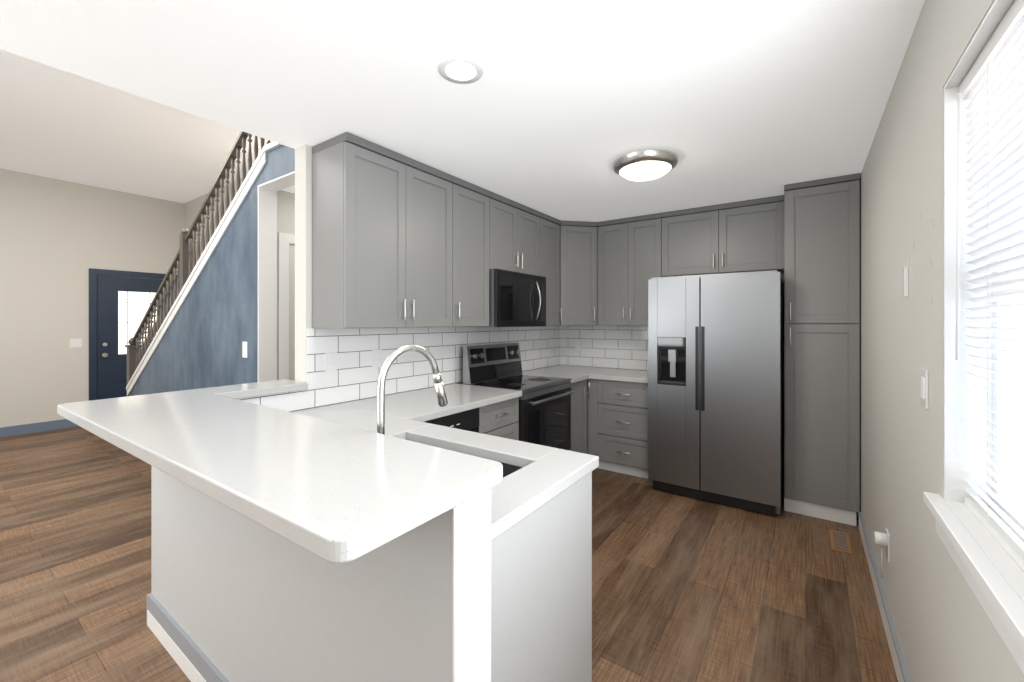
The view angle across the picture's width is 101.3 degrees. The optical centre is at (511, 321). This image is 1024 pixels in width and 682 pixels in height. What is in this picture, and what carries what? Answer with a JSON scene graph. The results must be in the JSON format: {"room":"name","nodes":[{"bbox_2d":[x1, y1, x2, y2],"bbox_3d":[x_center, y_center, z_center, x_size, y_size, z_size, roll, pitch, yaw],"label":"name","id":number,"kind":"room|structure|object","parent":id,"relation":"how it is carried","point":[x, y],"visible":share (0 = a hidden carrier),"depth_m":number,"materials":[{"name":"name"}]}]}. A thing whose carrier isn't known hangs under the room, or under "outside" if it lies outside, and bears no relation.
{"room":"kitchen","nodes":[
{"label":"kitchen","id":0,"kind":"room"},
{"bbox_2d":[0,168,183,427],"bbox_3d":[-6.430,-0.235,5.070,0.150,3.300,4.330,0,0,35],"label":"wall","id":1,"kind":"structure","parent":0,"point":[59,238],"depth_m":5.54,"materials":[{"name":"paint"}]},
{"bbox_2d":[0,419,77,436],"bbox_3d":[-6.718,1.355,4.515,0.014,0.120,3.090,0,0,35],"label":"baseboard","id":2,"kind":"structure","parent":1,"relation":"attached to","point":[32,428],"depth_m":5.38,"materials":[{"name":"blue"}]},
{"bbox_2d":[69,339,81,347],"bbox_3d":[-5.903,0.285,5.684,0.008,0.118,0.120,0,0,35],"label":"switch plate","id":3,"kind":"object","parent":1,"relation":"attached to","point":[73,343],"visible":1,"depth_m":5.68,"materials":[{"name":"white plastic"}]},
{"bbox_2d":[89,268,176,400],"bbox_3d":[-5.527,0.335,6.226,0.102,2.150,1.070,0,0,35],"label":"front door","id":4,"kind":"structure","parent":1,"relation":"in","point":[118,307],"depth_m":6.00,"materials":[{"name":"blue wood"}]},
{"bbox_2d":[0,49,272,202],"bbox_3d":[-4.176,-1.945,3.400,5.778,0.120,4.500,0,0,35],"label":"ceiling","id":5,"kind":"structure","parent":0,"point":[56,123],"depth_m":4.29,"materials":[{"name":"white paint"}]},
{"bbox_2d":[129,145,294,395],"bbox_3d":[-2.797,0.115,3.765,3.938,2.600,0.120,0,0,35],"label":"wall","id":6,"kind":"structure","parent":0,"point":[213,326],"depth_m":3.35,"materials":[{"name":"paint"}]},
{"bbox_2d":[125,131,281,395],"bbox_3d":[-2.823,-0.186,3.784,3.998,3.202,0.160,0,0,35],"label":"stair railing","id":7,"kind":"object","parent":6,"relation":"attached to","point":[186,267],"visible":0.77,"depth_m":3.77,"materials":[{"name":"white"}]},
{"bbox_2d":[242,342,247,357],"bbox_3d":[-1.982,0.205,3.115,0.075,0.118,0.008,0,0,35],"label":"light switch","id":8,"kind":"object","parent":6,"relation":"attached to","point":[244,349],"visible":1,"depth_m":3.11,"materials":[{"name":"white plastic"}]},
{"bbox_2d":[258,171,294,381],"bbox_3d":[-1.483,0.220,2.845,0.726,2.390,0.128,0,0,35],"label":"door frame","id":9,"kind":"structure","parent":6,"relation":"attached to","point":[267,280],"depth_m":3.04,"materials":[{"name":"white wood"}]},
{"bbox_2d":[184,178,242,263],"bbox_3d":[-2.869,-0.235,5.128,5.618,3.300,0.150,0,0,35],"label":"wall","id":10,"kind":"structure","parent":0,"point":[192,208],"depth_m":6.30,"materials":[{"name":"paint"}]},
{"bbox_2d":[277,185,294,379],"bbox_3d":[-1.227,0.155,3.314,0.848,2.520,0.939,0,0,35],"label":"wall","id":11,"kind":"structure","parent":0,"point":[285,210],"depth_m":3.15,"materials":[{"name":"beige paint"}]},
{"bbox_2d":[278,232,294,380],"bbox_3d":[-1.446,0.375,3.454,0.088,2.080,0.880,0,0,35],"label":"hall door","id":12,"kind":"structure","parent":11,"relation":"in","point":[286,305],"depth_m":3.15,"materials":[{"name":"white wood"}]},
{"bbox_2d":[151,465,451,681],"bbox_3d":[-0.875,0.900,1.473,1.917,1.029,0.120,0,0,35],"label":"wall","id":13,"kind":"structure","parent":0,"point":[239,597],"depth_m":1.24,"materials":[{"name":"paint"}]},
{"bbox_2d":[147,593,228,681],"bbox_3d":[-0.883,1.345,1.469,1.940,0.140,0.136,0,0,35],"label":"baseboard","id":14,"kind":"structure","parent":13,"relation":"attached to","point":[193,661],"depth_m":1.72,"materials":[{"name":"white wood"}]},
{"bbox_2d":[57,379,502,562],"bbox_3d":[-0.830,0.365,1.583,1.985,0.040,0.951,0,0,35],"label":"bar","id":15,"kind":"object","parent":13,"relation":"on","point":[331,492],"visible":0.98,"depth_m":1.02,"materials":[{"name":"white stone"}]},
{"bbox_2d":[452,489,490,681],"bbox_3d":[-0.086,0.900,0.921,0.008,1.029,0.124,0,0,35],"label":"trim","id":16,"kind":"structure","parent":13,"relation":"attached to","point":[471,589],"depth_m":0.92,"materials":[{"name":"white"}]},
{"bbox_2d":[295,144,544,408],"bbox_3d":[-0.362,0.195,3.702,0.120,2.440,3.050,0,0,35],"label":"wall","id":17,"kind":"structure","parent":0,"point":[303,238],"depth_m":2.44,"materials":[{"name":"beige paint"}]},
{"bbox_2d":[312,132,459,327],"bbox_3d":[-0.773,-0.492,2.718,0.331,1.056,0.896,0,0,35],"label":"upper cabinet","id":18,"kind":"object","parent":17,"relation":"attached to","point":[400,240],"depth_m":2.45,"materials":[{"name":"grey wood"}]},
{"bbox_2d":[238,325,561,411],"bbox_3d":[-0.440,0.268,3.478,0.008,0.461,3.504,0,0,35],"label":"backsplash","id":19,"kind":"structure","parent":17,"relation":"attached to","point":[354,376],"depth_m":2.92,"materials":[{"name":"tile"}]},
{"bbox_2d":[325,352,336,372],"bbox_3d":[-1.091,0.245,2.534,0.007,0.118,0.075,0,0,35],"label":"electrical outlet plate","id":20,"kind":"object","parent":19,"relation":"attached to","point":[330,362],"visible":1,"depth_m":2.53,"materials":[{"name":"white plastic"}]},
{"bbox_2d":[372,350,381,367],"bbox_3d":[-0.901,0.245,2.804,0.007,0.118,0.075,0,0,35],"label":"electrical outlet plate","id":21,"kind":"object","parent":19,"relation":"attached to","point":[376,358],"visible":0.98,"depth_m":2.80,"materials":[{"name":"white plastic"}]},
{"bbox_2d":[460,179,495,326],"bbox_3d":[-0.431,-0.492,3.207,0.331,1.056,0.539,0,0,35],"label":"upper cabinet","id":22,"kind":"object","parent":17,"relation":"attached to","point":[477,204],"depth_m":3.15,"materials":[{"name":"grey wood"}]},
{"bbox_2d":[496,194,543,276],"bbox_3d":[-0.092,-0.718,3.691,0.331,0.605,0.762,0,0,35],"label":"upper cabinet","id":23,"kind":"object","parent":17,"relation":"attached to","point":[519,227],"depth_m":3.61,"materials":[{"name":"grey wood"}]},
{"bbox_2d":[484,269,545,326],"bbox_3d":[-0.035,-0.186,3.652,0.449,0.453,0.754,0,0,35],"label":"microwave","id":24,"kind":"object","parent":23,"relation":"attached to","point":[517,299],"visible":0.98,"depth_m":3.46,"materials":[{"name":"black metal"}]},
{"bbox_2d":[544,214,561,325],"bbox_3d":[0.220,-0.492,4.136,0.331,1.056,0.444,0,0,35],"label":"upper cabinet","id":25,"kind":"object","parent":17,"relation":"attached to","point":[551,224],"depth_m":4.11,"materials":[{"name":"grey wood"}]},
{"bbox_2d":[560,220,597,324],"bbox_3d":[0.637,-0.492,4.489,0.610,1.055,0.610,0,0,35],"label":"upper cabinet","id":26,"kind":"object","parent":17,"relation":"attached to","point":[578,272],"visible":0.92,"depth_m":4.26,"materials":[{"name":"grey wood"}]},
{"bbox_2d":[562,325,647,369],"bbox_3d":[1.087,0.268,4.543,1.227,0.461,0.009,0,0,35],"label":"backsplash","id":27,"kind":"structure","parent":17,"relation":"attached to","point":[605,346],"depth_m":4.58,"materials":[{"name":"tile"}]},
{"bbox_2d":[0,426,897,681],"bbox_3d":[-2.431,1.445,3.320,9.010,0.060,6.650,0,0,35],"label":"floor","id":28,"kind":"structure","parent":0,"point":[687,589],"depth_m":2.26,"materials":[{"name":"wood"}]},
{"bbox_2d":[425,408,478,432],"bbox_3d":[-0.622,0.980,2.602,0.596,0.870,0.594,0,0,35],"label":"dishwasher","id":29,"kind":"object","parent":28,"relation":"on","point":[467,420],"visible":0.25,"depth_m":2.54,"materials":[{"name":"black metal"}]},
{"bbox_2d":[479,397,518,440],"bbox_3d":[-0.328,0.978,3.053,0.600,0.874,0.465,0,0,35],"label":"base cabinet","id":30,"kind":"object","parent":28,"relation":"on","point":[499,419],"depth_m":2.90,"materials":[{"name":"grey wood"}]},
{"bbox_2d":[292,365,647,540],"bbox_3d":[0.242,0.520,2.953,1.726,0.040,3.581,0,0,35],"label":"countertop","id":31,"kind":"structure","parent":30,"relation":"on","point":[543,475],"depth_m":1.88,"materials":[{"name":"white stone"}]},
{"bbox_2d":[377,344,447,433],"bbox_3d":[-0.363,0.288,1.485,0.103,0.422,0.336,0,0,35],"label":"faucet","id":32,"kind":"object","parent":31,"relation":"on","point":[437,378],"visible":0.75,"depth_m":1.41,"materials":[{"name":"silver metal"}]},
{"bbox_2d":[500,462,521,476],"bbox_3d":[-0.311,0.657,1.561,0.716,0.234,0.406,0,0,35],"label":"undermount sink","id":33,"kind":"object","parent":31,"relation":"in","point":[508,469],"visible":0.02,"depth_m":1.59,"materials":[{"name":"silver metal"}]},
{"bbox_2d":[457,343,574,450],"bbox_3d":[0.054,0.806,3.539,0.725,1.218,0.752,0,0,35],"label":"range","id":34,"kind":"object","parent":28,"relation":"on","point":[544,411],"visible":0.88,"depth_m":3.44,"materials":[{"name":"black metal"}]},
{"bbox_2d":[571,379,589,453],"bbox_3d":[0.364,0.978,4.043,0.600,0.874,0.410,0,0,35],"label":"base cabinet","id":35,"kind":"object","parent":28,"relation":"on","point":[579,399],"depth_m":3.91,"materials":[{"name":"grey wood"}]},
{"bbox_2d":[588,379,647,478],"bbox_3d":[1.149,0.978,4.092,0.625,0.874,0.638,0,0,35],"label":"base cabinet","id":36,"kind":"object","parent":28,"relation":"on","point":[618,426],"visible":0.79,"depth_m":3.87,"materials":[{"name":"grey wood"}]},
{"bbox_2d":[648,270,783,515],"bbox_3d":[1.748,0.521,3.575,0.937,1.787,0.776,0,0,35],"label":"refrigerator","id":37,"kind":"object","parent":28,"relation":"on","point":[715,388],"visible":0.98,"depth_m":3.23,"materials":[{"name":"silver metal"}]},
{"bbox_2d":[784,173,860,525],"bbox_3d":[2.376,0.198,3.244,0.441,2.435,0.654,0,0,35],"label":"pantry cabinet","id":38,"kind":"object","parent":28,"relation":"on","point":[821,348],"visible":1,"depth_m":3.01,"materials":[{"name":"grey wood"}]},
{"bbox_2d":[829,529,851,553],"bbox_3d":[2.115,1.411,2.706,0.100,0.006,0.300,0,0,35],"label":"floor vent","id":39,"kind":"object","parent":28,"relation":"in","point":[840,541],"visible":1,"depth_m":2.69,"materials":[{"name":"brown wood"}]},
{"bbox_2d":[0,0,924,221],"bbox_3d":[-0.063,-1.515,1.662,2.950,0.980,6.370,0,0,35],"label":"ceiling","id":40,"kind":"structure","parent":0,"point":[557,109],"depth_m":1.77,"materials":[{"name":"white paint"}]},
{"bbox_2d":[438,56,482,83],"bbox_3d":[-0.208,-1.022,1.708,0.184,0.006,0.184,0,0,35],"label":"recessed light","id":41,"kind":"object","parent":40,"relation":"in","point":[462,69],"visible":1,"depth_m":1.70,"materials":[{"name":"white plastic"}]},
{"bbox_2d":[613,149,678,180],"bbox_3d":[0.851,-0.972,2.688,0.400,0.103,0.400,0,0,35],"label":"flush ceiling light","id":42,"kind":"object","parent":40,"relation":"attached to","point":[646,165],"visible":1,"depth_m":2.58,"materials":[{"name":"silver metal"}]},
{"bbox_2d":[857,0,1023,681],"bbox_3d":[1.112,0.195,0.931,0.166,2.440,6.200,0,0,35],"label":"wall","id":43,"kind":"structure","parent":0,"point":[945,629],"depth_m":1.48,"materials":[{"name":"beige paint"}]},
{"bbox_2d":[873,528,889,577],"bbox_3d":[1.707,1.080,1.942,0.049,0.230,0.080,0,0,35],"label":"outlet","id":44,"kind":"object","parent":43,"relation":"attached to","point":[882,540],"visible":1,"depth_m":1.93,"materials":[{"name":"white plastic"}]},
{"bbox_2d":[903,267,907,296],"bbox_3d":[1.468,-0.150,1.567,0.011,0.110,0.030,0,0,35],"label":"strip","id":45,"kind":"object","parent":43,"relation":"attached to","point":[905,281],"visible":1,"depth_m":1.55,"materials":[{"name":"white plastic"}]},
{"bbox_2d":[910,212,934,303],"bbox_3d":[1.343,-0.206,1.379,0.001,0.304,0.357,0,0,35],"label":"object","id":46,"kind":"structure","parent":43,"relation":"attached to","point":[931,261],"depth_m":1.26,"materials":[{"name":"white paint"}]},
{"bbox_2d":[920,369,927,408],"bbox_3d":[1.305,0.210,1.332,0.008,0.118,0.075,0,0,35],"label":"light switch","id":47,"kind":"object","parent":43,"relation":"attached to","point":[924,388],"visible":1,"depth_m":1.32,"materials":[{"name":"white plastic"}]},
{"bbox_2d":[923,0,1023,673],"bbox_3d":[0.796,-0.029,0.514,0.165,1.238,1.575,0,0,35],"label":"window","id":48,"kind":"structure","parent":43,"relation":"in","point":[990,569],"depth_m":1.10,"materials":[{"name":"white"}]},
{"bbox_2d":[956,0,1023,570],"bbox_3d":[0.792,-0.075,0.517,0.060,1.121,1.483,0,0,35],"label":"window blinds","id":49,"kind":"object","parent":48,"relation":"attached to","point":[991,87],"visible":1,"depth_m":0.96,"materials":[{"name":"white plastic"}]},
{"bbox_3d":[1.649,0.195,4.247,2.790,2.440,0.150,0,0,35],"label":"wall","id":50,"kind":"structure","parent":0,"visible":0},
{"bbox_2d":[597,213,661,325],"bbox_3d":[1.218,-0.492,4.230,0.636,1.055,0.368,0,0,35],"label":"upper cabinet","id":51,"kind":"object","parent":50,"relation":"attached to","point":[629,257],"visible":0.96,"depth_m":4.11,"materials":[{"name":"grey wood"}]},
{"bbox_2d":[661,195,783,276],"bbox_3d":[1.878,-0.723,3.768,0.971,0.595,0.368,0,0,35],"label":"upper cabinet","id":52,"kind":"object","parent":50,"relation":"attached to","point":[741,236],"visible":0.96,"depth_m":3.62,"materials":[{"name":"grey wood"}]},
{"bbox_3d":[-0.593,0.978,1.786,1.691,0.874,0.708,0,0,35],"label":"base cabinet","id":53,"kind":"object","parent":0,"visible":0},
{"bbox_2d":[491,472,591,681],"bbox_3d":[0.096,0.978,1.280,0.016,0.874,0.671,0,0,35],"label":"end panel","id":54,"kind":"object","parent":53,"relation":"attached to","point":[541,593],"visible":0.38,"depth_m":1.28,"materials":[{"name":"paint"}]}
]}

